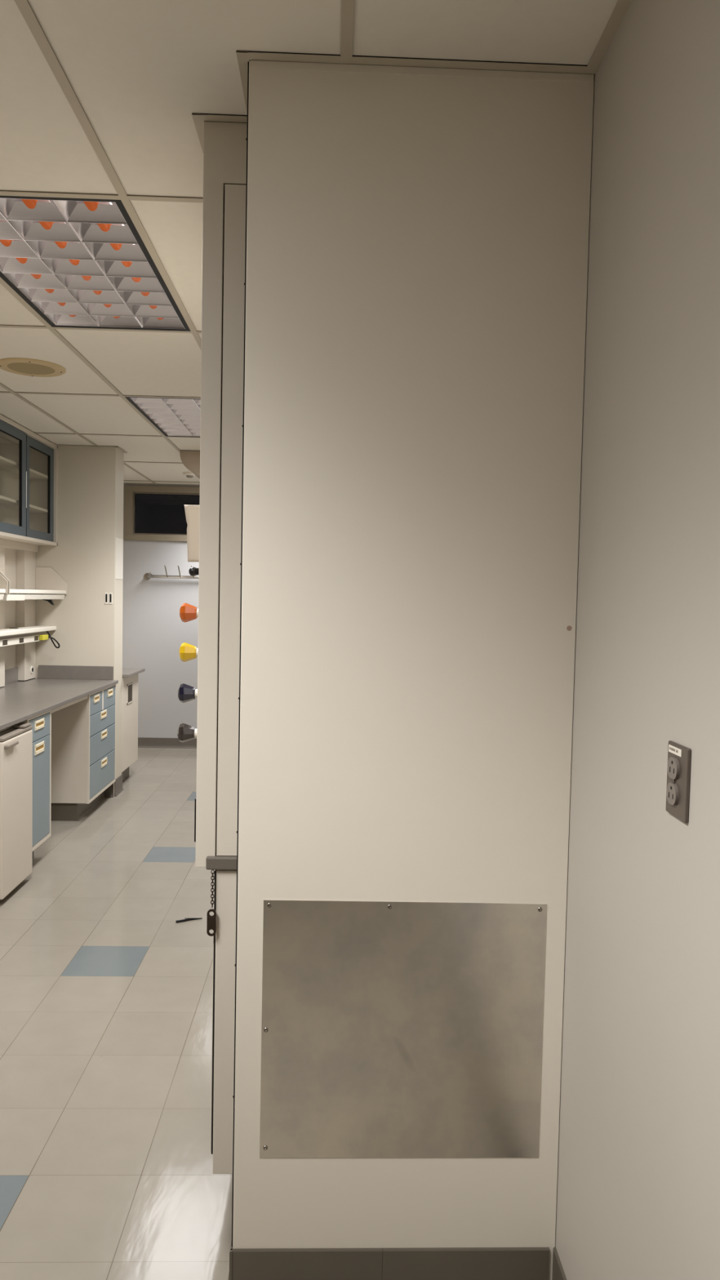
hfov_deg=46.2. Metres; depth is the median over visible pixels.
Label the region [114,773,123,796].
cabinet leg
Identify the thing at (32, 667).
port
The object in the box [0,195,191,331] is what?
ceiling light
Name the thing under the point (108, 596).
plate
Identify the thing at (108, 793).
baseboard
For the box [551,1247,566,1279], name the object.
baseboard
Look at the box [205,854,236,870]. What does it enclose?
countertop
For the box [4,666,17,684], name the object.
backsplash
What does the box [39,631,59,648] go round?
power cord
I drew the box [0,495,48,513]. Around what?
shelf
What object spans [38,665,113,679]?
backsplash
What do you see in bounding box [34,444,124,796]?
wall column
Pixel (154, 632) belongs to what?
wall
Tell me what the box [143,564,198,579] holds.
coat rack
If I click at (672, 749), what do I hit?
print
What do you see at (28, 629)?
wall shelf
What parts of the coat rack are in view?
rail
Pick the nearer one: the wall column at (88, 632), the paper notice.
the paper notice
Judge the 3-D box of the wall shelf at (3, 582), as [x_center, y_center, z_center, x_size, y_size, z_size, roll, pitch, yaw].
[-2.330,-0.350,4.921,0.244,0.257,0.810,1,3,-2]
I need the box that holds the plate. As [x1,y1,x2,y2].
[104,592,112,604]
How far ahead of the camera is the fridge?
4.43 m
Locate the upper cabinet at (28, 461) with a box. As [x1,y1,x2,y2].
[0,413,57,551]
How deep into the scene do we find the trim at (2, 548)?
5.88 m
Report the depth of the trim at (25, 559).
6.33 m
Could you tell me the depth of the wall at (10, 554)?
6.20 m
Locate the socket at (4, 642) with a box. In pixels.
[2,640,7,645]
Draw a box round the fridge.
[0,723,32,899]
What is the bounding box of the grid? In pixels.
[0,0,632,485]
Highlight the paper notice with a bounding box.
[184,504,199,561]
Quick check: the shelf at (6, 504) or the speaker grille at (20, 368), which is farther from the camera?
the shelf at (6, 504)
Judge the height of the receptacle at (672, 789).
0.032 m
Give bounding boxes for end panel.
[231,60,594,1279]
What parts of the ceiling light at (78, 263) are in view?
long blade, cross blade, cross blade, cross blade, cross blade, cross blade, long blade, cross blade, cross blade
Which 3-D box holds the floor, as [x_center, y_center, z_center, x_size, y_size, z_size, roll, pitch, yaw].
[-1.036,1.491,2.847,3.095,0.100,12.200,1,3,-2]
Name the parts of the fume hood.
service knob, service knob, service knob, service knob, sash knob, cabinet door, post, filler panel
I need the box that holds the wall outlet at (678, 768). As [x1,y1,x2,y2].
[665,740,691,822]
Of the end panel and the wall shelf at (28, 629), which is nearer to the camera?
the end panel
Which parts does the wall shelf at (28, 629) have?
outlet strip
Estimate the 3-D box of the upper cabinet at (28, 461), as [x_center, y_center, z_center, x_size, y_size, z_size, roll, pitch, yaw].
[-2.408,-1.035,5.489,0.228,0.815,2.017,1,3,-2]
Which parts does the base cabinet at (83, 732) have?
toe trim, drawer, drawer pull, frame, drawer, drawer, drawer, drawer pull, drawer pull, drawer pull, drawer, drawer pull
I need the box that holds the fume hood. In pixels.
[177,121,247,1173]
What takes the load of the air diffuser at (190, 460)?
attached to the grid
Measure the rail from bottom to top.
0.030 m
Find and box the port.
[30,666,33,673]
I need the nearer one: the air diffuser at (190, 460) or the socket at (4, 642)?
the socket at (4, 642)
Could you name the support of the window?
in the wall at (154, 632)
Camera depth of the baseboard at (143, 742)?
8.80 m
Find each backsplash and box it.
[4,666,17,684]
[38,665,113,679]
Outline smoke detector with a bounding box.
[182,471,195,477]
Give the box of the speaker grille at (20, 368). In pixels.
[7,362,54,374]
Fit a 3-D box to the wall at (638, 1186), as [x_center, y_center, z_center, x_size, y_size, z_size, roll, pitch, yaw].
[0.490,0.108,2.826,0.100,2.726,12.200,1,3,-2]
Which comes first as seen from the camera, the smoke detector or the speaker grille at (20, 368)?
the speaker grille at (20, 368)
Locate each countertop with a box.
[0,665,118,730]
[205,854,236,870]
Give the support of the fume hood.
on the floor
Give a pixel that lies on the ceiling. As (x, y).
(139, 71)
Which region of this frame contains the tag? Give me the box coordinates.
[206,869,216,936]
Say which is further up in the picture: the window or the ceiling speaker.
the ceiling speaker
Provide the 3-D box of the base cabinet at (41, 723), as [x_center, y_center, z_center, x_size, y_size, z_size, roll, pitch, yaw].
[-2.154,0.867,4.880,0.612,0.897,0.394,1,3,-2]
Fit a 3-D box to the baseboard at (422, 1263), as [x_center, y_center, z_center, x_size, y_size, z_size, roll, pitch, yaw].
[0.058,1.437,2.005,0.734,0.136,0.216,1,3,-2]
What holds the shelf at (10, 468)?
attached to the upper cabinet at (28, 461)
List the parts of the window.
sash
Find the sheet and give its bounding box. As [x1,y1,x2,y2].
[115,537,123,579]
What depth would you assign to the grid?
1.86 m
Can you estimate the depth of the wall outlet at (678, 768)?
1.28 m
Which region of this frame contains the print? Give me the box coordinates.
[669,746,678,752]
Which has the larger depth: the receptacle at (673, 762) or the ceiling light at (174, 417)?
the ceiling light at (174, 417)
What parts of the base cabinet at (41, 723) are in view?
drawer, drawer pull, drawer pull, cabinet door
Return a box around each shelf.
[0,455,48,479]
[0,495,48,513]
[0,567,67,604]
[0,573,8,599]
[0,625,56,646]
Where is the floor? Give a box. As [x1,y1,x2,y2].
[0,747,232,1279]
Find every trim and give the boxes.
[0,546,4,687]
[16,550,35,680]
[58,444,127,453]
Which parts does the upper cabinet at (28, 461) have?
sliding door, rail, door pull, sliding door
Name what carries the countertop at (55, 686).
on the base cabinet at (83, 732)
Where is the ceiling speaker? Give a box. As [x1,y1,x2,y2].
[0,357,66,377]
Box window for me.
[124,484,199,541]
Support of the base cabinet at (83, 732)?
on the floor
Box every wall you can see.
[4,548,16,669]
[122,483,199,737]
[555,0,719,1279]
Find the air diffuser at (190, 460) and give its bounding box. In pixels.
[179,450,199,479]
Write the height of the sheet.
0.320 m
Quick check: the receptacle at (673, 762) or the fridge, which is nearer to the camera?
the receptacle at (673, 762)
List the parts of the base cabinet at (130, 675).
pull frame, recessed pull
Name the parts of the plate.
slot plate, slot plate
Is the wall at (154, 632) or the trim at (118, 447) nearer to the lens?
the trim at (118, 447)
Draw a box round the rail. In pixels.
[51,695,87,712]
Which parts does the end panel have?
kick plate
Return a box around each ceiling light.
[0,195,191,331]
[124,396,200,437]
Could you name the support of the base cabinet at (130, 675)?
on the floor
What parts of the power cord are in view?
cord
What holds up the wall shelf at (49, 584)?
attached to the wall at (10, 554)
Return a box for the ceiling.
[0,0,618,484]
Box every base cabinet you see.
[17,710,51,858]
[51,684,115,821]
[121,667,145,781]
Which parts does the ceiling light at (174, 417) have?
cross blade, cross blade, cross blade, cross blade, long blade, cross blade, cross blade, cross blade, long blade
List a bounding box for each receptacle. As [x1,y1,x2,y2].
[666,782,678,804]
[667,756,679,779]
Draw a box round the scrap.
[175,917,202,922]
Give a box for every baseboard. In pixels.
[104,783,113,797]
[137,737,196,748]
[227,1240,549,1279]
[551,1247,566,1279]

